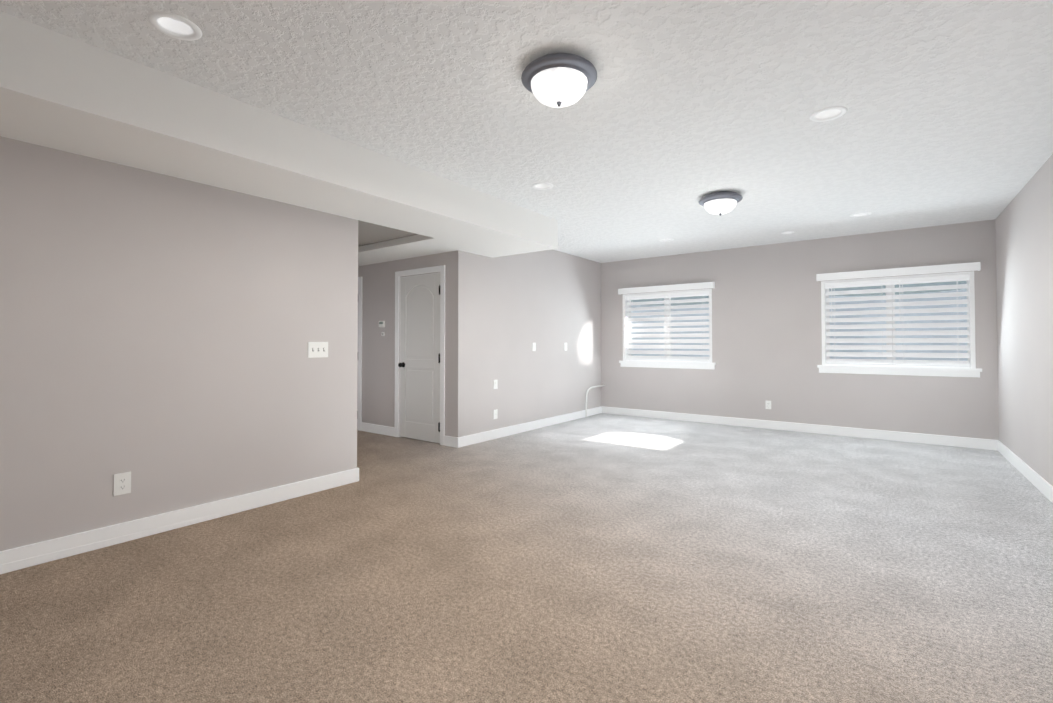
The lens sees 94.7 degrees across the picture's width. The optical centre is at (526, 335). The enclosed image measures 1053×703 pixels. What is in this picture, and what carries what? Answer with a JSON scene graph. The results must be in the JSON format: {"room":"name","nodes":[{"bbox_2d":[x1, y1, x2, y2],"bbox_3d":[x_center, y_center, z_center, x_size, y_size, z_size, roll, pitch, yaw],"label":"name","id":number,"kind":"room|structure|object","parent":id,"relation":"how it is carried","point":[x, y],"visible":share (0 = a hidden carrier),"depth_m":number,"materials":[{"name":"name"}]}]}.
{"room":"empty basement room","nodes":[
{"label":"empty basement room","id":0,"kind":"room"},
{"bbox_2d":[0,136,357,550],"bbox_3d":[-3.025,-0.069,2.129,0.120,2.550,5.140,-1,-1,37],"label":"wall","id":1,"kind":"structure","parent":0,"point":[158,332],"depth_m":3.00,"materials":[{"name":"paint"}]},
{"bbox_2d":[113,472,130,495],"bbox_3d":[-2.386,0.873,2.867,0.009,0.125,0.080,-1,-1,37],"label":"outlet","id":2,"kind":"object","parent":1,"relation":"attached to","point":[122,483],"visible":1,"depth_m":2.86,"materials":[{"name":"white plastic"}]},
{"bbox_2d":[0,467,358,573],"bbox_3d":[-2.938,1.148,2.127,0.039,0.115,5.038,-1,-1,37],"label":"baseboard","id":3,"kind":"structure","parent":1,"relation":"attached to","point":[22,557],"depth_m":2.99,"materials":[{"name":"white wood"}]},
{"bbox_2d":[308,342,327,357],"bbox_3d":[-1.653,0.110,3.861,0.019,0.125,0.168,-1,-1,37],"label":"light switch","id":4,"kind":"object","parent":1,"relation":"attached to","point":[317,349],"visible":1,"depth_m":3.86,"materials":[{"name":"white plastic"}]},
{"bbox_2d":[0,11,557,265],"bbox_3d":[-3.582,-1.157,3.924,4.530,0.315,7.090,-1,-1,37],"label":"ceiling","id":5,"kind":"structure","parent":0,"point":[59,91],"depth_m":2.83,"materials":[{"name":"white paint"}]},
{"bbox_2d":[358,220,417,245],"bbox_3d":[-2.722,-1.163,5.671,3.830,0.245,0.880,-1,-1,37],"label":"ceiling","id":6,"kind":"structure","parent":0,"point":[370,233],"depth_m":4.99,"materials":[{"name":"grey paint"}]},
{"bbox_2d":[358,250,465,436],"bbox_3d":[-2.172,0.006,6.613,3.570,2.550,0.120,-1,-1,37],"label":"wall","id":7,"kind":"structure","parent":0,"point":[378,352],"depth_m":6.19,"materials":[{"name":"paint"}]},
{"bbox_2d":[357,283,358,428],"bbox_3d":[-2.591,0.275,6.824,0.742,1.998,0.103,-1,-1,37],"label":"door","id":8,"kind":"structure","parent":7,"relation":"in","point":[357,391],"depth_m":6.62,"materials":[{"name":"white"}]},
{"bbox_2d":[358,277,361,430],"bbox_3d":[-2.554,0.242,6.882,0.890,2.086,0.136,-1,-1,37],"label":"door frame","id":9,"kind":"structure","parent":7,"relation":"attached to","point":[359,353],"depth_m":6.58,"materials":[{"name":"white wood"}]},
{"bbox_2d":[361,422,393,436],"bbox_3d":[-1.947,1.219,6.342,0.710,0.115,0.015,-1,-1,37],"label":"baseboard","id":10,"kind":"structure","parent":7,"relation":"attached to","point":[367,427],"depth_m":6.33,"materials":[{"name":"white wood"}]},
{"bbox_2d":[379,321,384,326],"bbox_3d":[-1.883,-0.154,6.309,0.100,0.085,0.028,-1,-1,37],"label":"thermostat","id":11,"kind":"object","parent":7,"relation":"attached to","point":[381,323],"visible":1,"depth_m":6.29,"materials":[{"name":"white plastic"}]},
{"bbox_2d":[398,273,439,442],"bbox_3d":[-1.305,0.259,5.872,0.742,1.998,0.103,-1,-1,37],"label":"door","id":12,"kind":"structure","parent":7,"relation":"in","point":[419,364],"depth_m":5.88,"materials":[{"name":"white wood"}]},
{"bbox_2d":[394,265,444,444],"bbox_3d":[-1.269,0.226,5.929,0.890,2.086,0.136,-1,-1,37],"label":"door frame","id":13,"kind":"structure","parent":7,"relation":"attached to","point":[423,271],"depth_m":5.77,"materials":[{"name":"white wood"}]},
{"bbox_2d":[0,413,1052,702],"bbox_3d":[-1.121,1.294,3.827,8.950,0.120,10.530,-1,-1,37],"label":"floor","id":14,"kind":"structure","parent":0,"point":[602,557],"depth_m":2.35,"materials":[{"name":"carpet"}]},
{"bbox_2d":[0,0,1052,262],"bbox_3d":[-1.121,-1.440,3.872,8.950,0.250,10.530,-1,-1,37],"label":"ceiling","id":15,"kind":"structure","parent":0,"point":[660,128],"depth_m":2.71,"materials":[{"name":"white paint"}]},
{"bbox_2d":[148,11,201,40],"bbox_3d":[-1.524,-1.369,2.110,0.191,0.063,0.191,-1,-1,37],"label":"recessed light","id":16,"kind":"object","parent":15,"relation":"in","point":[175,26],"visible":0.77,"depth_m":2.13,"materials":[{"name":"white"}]},
{"bbox_2d":[532,182,552,189],"bbox_3d":[0.140,-1.334,4.237,0.191,0.063,0.191,-1,-1,37],"label":"recessed light","id":17,"kind":"object","parent":15,"relation":"in","point":[542,186],"visible":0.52,"depth_m":4.28,"materials":[{"name":"white"}]},
{"bbox_2d":[521,53,596,107],"bbox_3d":[0.164,-1.244,2.437,0.380,0.191,0.380,-1,-1,37],"label":"flush ceiling light","id":18,"kind":"object","parent":15,"relation":"attached to","point":[557,80],"visible":1,"depth_m":2.34,"materials":[{"name":"white glass"}]},
{"bbox_2d":[659,238,673,241],"bbox_3d":[1.857,-1.297,6.436,0.191,0.063,0.191,-1,-1,37],"label":"recessed light","id":19,"kind":"object","parent":15,"relation":"in","point":[666,240],"visible":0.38,"depth_m":6.46,"materials":[{"name":"white"}]},
{"bbox_2d":[699,191,742,215],"bbox_3d":[1.800,-1.209,4.510,0.380,0.191,0.380,-1,-1,37],"label":"flush ceiling light","id":20,"kind":"object","parent":15,"relation":"attached to","point":[720,202],"visible":1,"depth_m":4.40,"materials":[{"name":"white glass"}]},
{"bbox_2d":[781,231,793,233],"bbox_3d":[3.236,-1.304,6.012,0.151,0.063,0.151,-1,-1,37],"label":"recessed light","id":21,"kind":"object","parent":15,"relation":"in","point":[788,232],"visible":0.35,"depth_m":6.03,"materials":[{"name":"white"}]},
{"bbox_2d":[810,106,846,121],"bbox_3d":[1.809,-1.356,2.912,0.191,0.063,0.191,-1,-1,37],"label":"recessed light","id":22,"kind":"object","parent":15,"relation":"in","point":[828,113],"visible":0.71,"depth_m":2.94,"materials":[{"name":"white"}]},
{"bbox_2d":[850,212,870,216],"bbox_3d":[3.561,-1.318,5.174,0.191,0.063,0.191,-1,-1,37],"label":"recessed light","id":23,"kind":"object","parent":15,"relation":"in","point":[861,214],"visible":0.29,"depth_m":5.19,"materials":[{"name":"white"}]},
{"bbox_2d":[465,249,600,435],"bbox_3d":[0.235,0.012,6.963,0.120,2.550,3.310,-1,-1,37],"label":"wall","id":24,"kind":"structure","parent":0,"point":[548,302],"depth_m":6.62,"materials":[{"name":"paint"}]},
{"bbox_2d":[493,409,497,418],"bbox_3d":[-0.380,0.971,6.003,0.016,0.116,0.072,-1,-1,37],"label":"electrical outlet","id":25,"kind":"object","parent":24,"relation":"attached to","point":[495,414],"visible":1,"depth_m":6.00,"materials":[{"name":"white plastic"}]},
{"bbox_2d":[493,380,497,388],"bbox_3d":[-0.381,0.601,6.010,0.013,0.116,0.072,-1,-1,37],"label":"light switch","id":26,"kind":"object","parent":24,"relation":"attached to","point":[495,384],"visible":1,"depth_m":6.00,"materials":[{"name":"white plastic"}]},
{"bbox_2d":[456,406,603,447],"bbox_3d":[0.239,1.227,6.833,0.023,0.115,3.415,-1,-1,37],"label":"baseboard","id":27,"kind":"structure","parent":24,"relation":"attached to","point":[471,439],"depth_m":6.41,"materials":[{"name":"white wood"}]},
{"bbox_2d":[532,343,535,350],"bbox_3d":[0.107,0.152,6.676,0.013,0.116,0.072,-1,-1,37],"label":"light switch","id":28,"kind":"object","parent":24,"relation":"attached to","point":[533,346],"visible":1,"depth_m":6.67,"materials":[{"name":"white plastic"}]},
{"bbox_2d":[601,219,998,439],"bbox_3d":[3.295,0.011,6.892,5.120,2.550,0.220,-1,-1,37],"label":"wall","id":29,"kind":"structure","parent":0,"point":[766,326],"depth_m":6.52,"materials":[{"name":"paint"}]},
{"bbox_2d":[585,385,604,416],"bbox_3d":[1.121,1.056,7.931,0.056,0.471,0.672,-1,-1,37],"label":"cord","id":30,"kind":"object","parent":29,"relation":"attached to","point":[586,398],"visible":1,"depth_m":7.70,"materials":[{"name":"white plastic"}]},
{"bbox_2d":[619,289,715,369],"bbox_3d":[2.215,-0.095,7.663,1.530,1.197,0.250,-1,-1,37],"label":"window","id":31,"kind":"structure","parent":29,"relation":"in","point":[680,365],"depth_m":7.68,"materials":[{"name":"white plastic"}]},
{"bbox_2d":[618,282,714,361],"bbox_3d":[2.168,-0.190,7.602,1.520,1.186,0.163,-1,-1,37],"label":"window blinds","id":32,"kind":"object","parent":31,"relation":"attached to","point":[703,285],"visible":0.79,"depth_m":7.58,"materials":[{"name":"white plastic"}]},
{"bbox_2d":[631,303,708,356],"bbox_3d":[2.580,0.057,8.154,1.682,1.220,0.956,-1,-1,37],"label":"window well","id":33,"kind":"object","parent":29,"relation":"attached to","point":[679,315],"depth_m":8.60,"materials":[{"name":"silver metal"}]},
{"bbox_2d":[765,400,770,408],"bbox_3d":[3.339,0.952,6.701,0.072,0.116,0.009,-1,-1,37],"label":"outlet","id":34,"kind":"object","parent":29,"relation":"attached to","point":[767,404],"visible":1,"depth_m":6.70,"materials":[{"name":"white plastic"}]},
{"bbox_2d":[604,406,995,449],"bbox_3d":[3.218,1.226,6.786,4.860,0.115,0.019,-1,-1,37],"label":"baseboard","id":35,"kind":"structure","parent":29,"relation":"attached to","point":[978,443],"depth_m":6.32,"materials":[{"name":"white wood"}]},
{"bbox_2d":[829,289,966,360],"bbox_3d":[4.865,0.028,6.460,1.731,1.220,0.956,-1,-1,37],"label":"window well","id":36,"kind":"object","parent":29,"relation":"attached to","point":[906,322],"depth_m":6.72,"materials":[{"name":"silver metal"}]},
{"bbox_2d":[817,271,981,377],"bbox_3d":[4.501,-0.123,5.969,1.580,1.197,0.250,-1,-1,37],"label":"window","id":37,"kind":"structure","parent":29,"relation":"in","point":[972,371],"depth_m":5.90,"materials":[{"name":"white plastic"}]},
{"bbox_2d":[816,262,980,367],"bbox_3d":[4.454,-0.218,5.908,1.570,1.186,0.163,-1,-1,37],"label":"window blinds","id":38,"kind":"object","parent":37,"relation":"attached to","point":[973,266],"visible":0.94,"depth_m":5.88,"materials":[{"name":"white plastic"}]},
{"bbox_2d":[995,154,1052,485],"bbox_3d":[2.245,-0.083,1.279,0.120,2.550,10.050,-1,-1,37],"label":"wall","id":39,"kind":"structure","parent":0,"point":[1024,250],"depth_m":4.19,"materials":[{"name":"paint"}]},
{"bbox_2d":[996,440,1052,502],"bbox_3d":[2.226,1.135,1.348,0.019,0.115,9.938,-1,-1,37],"label":"baseboard","id":40,"kind":"structure","parent":39,"relation":"attached to","point":[1040,483],"depth_m":4.19,"materials":[{"name":"white wood"}]}
]}

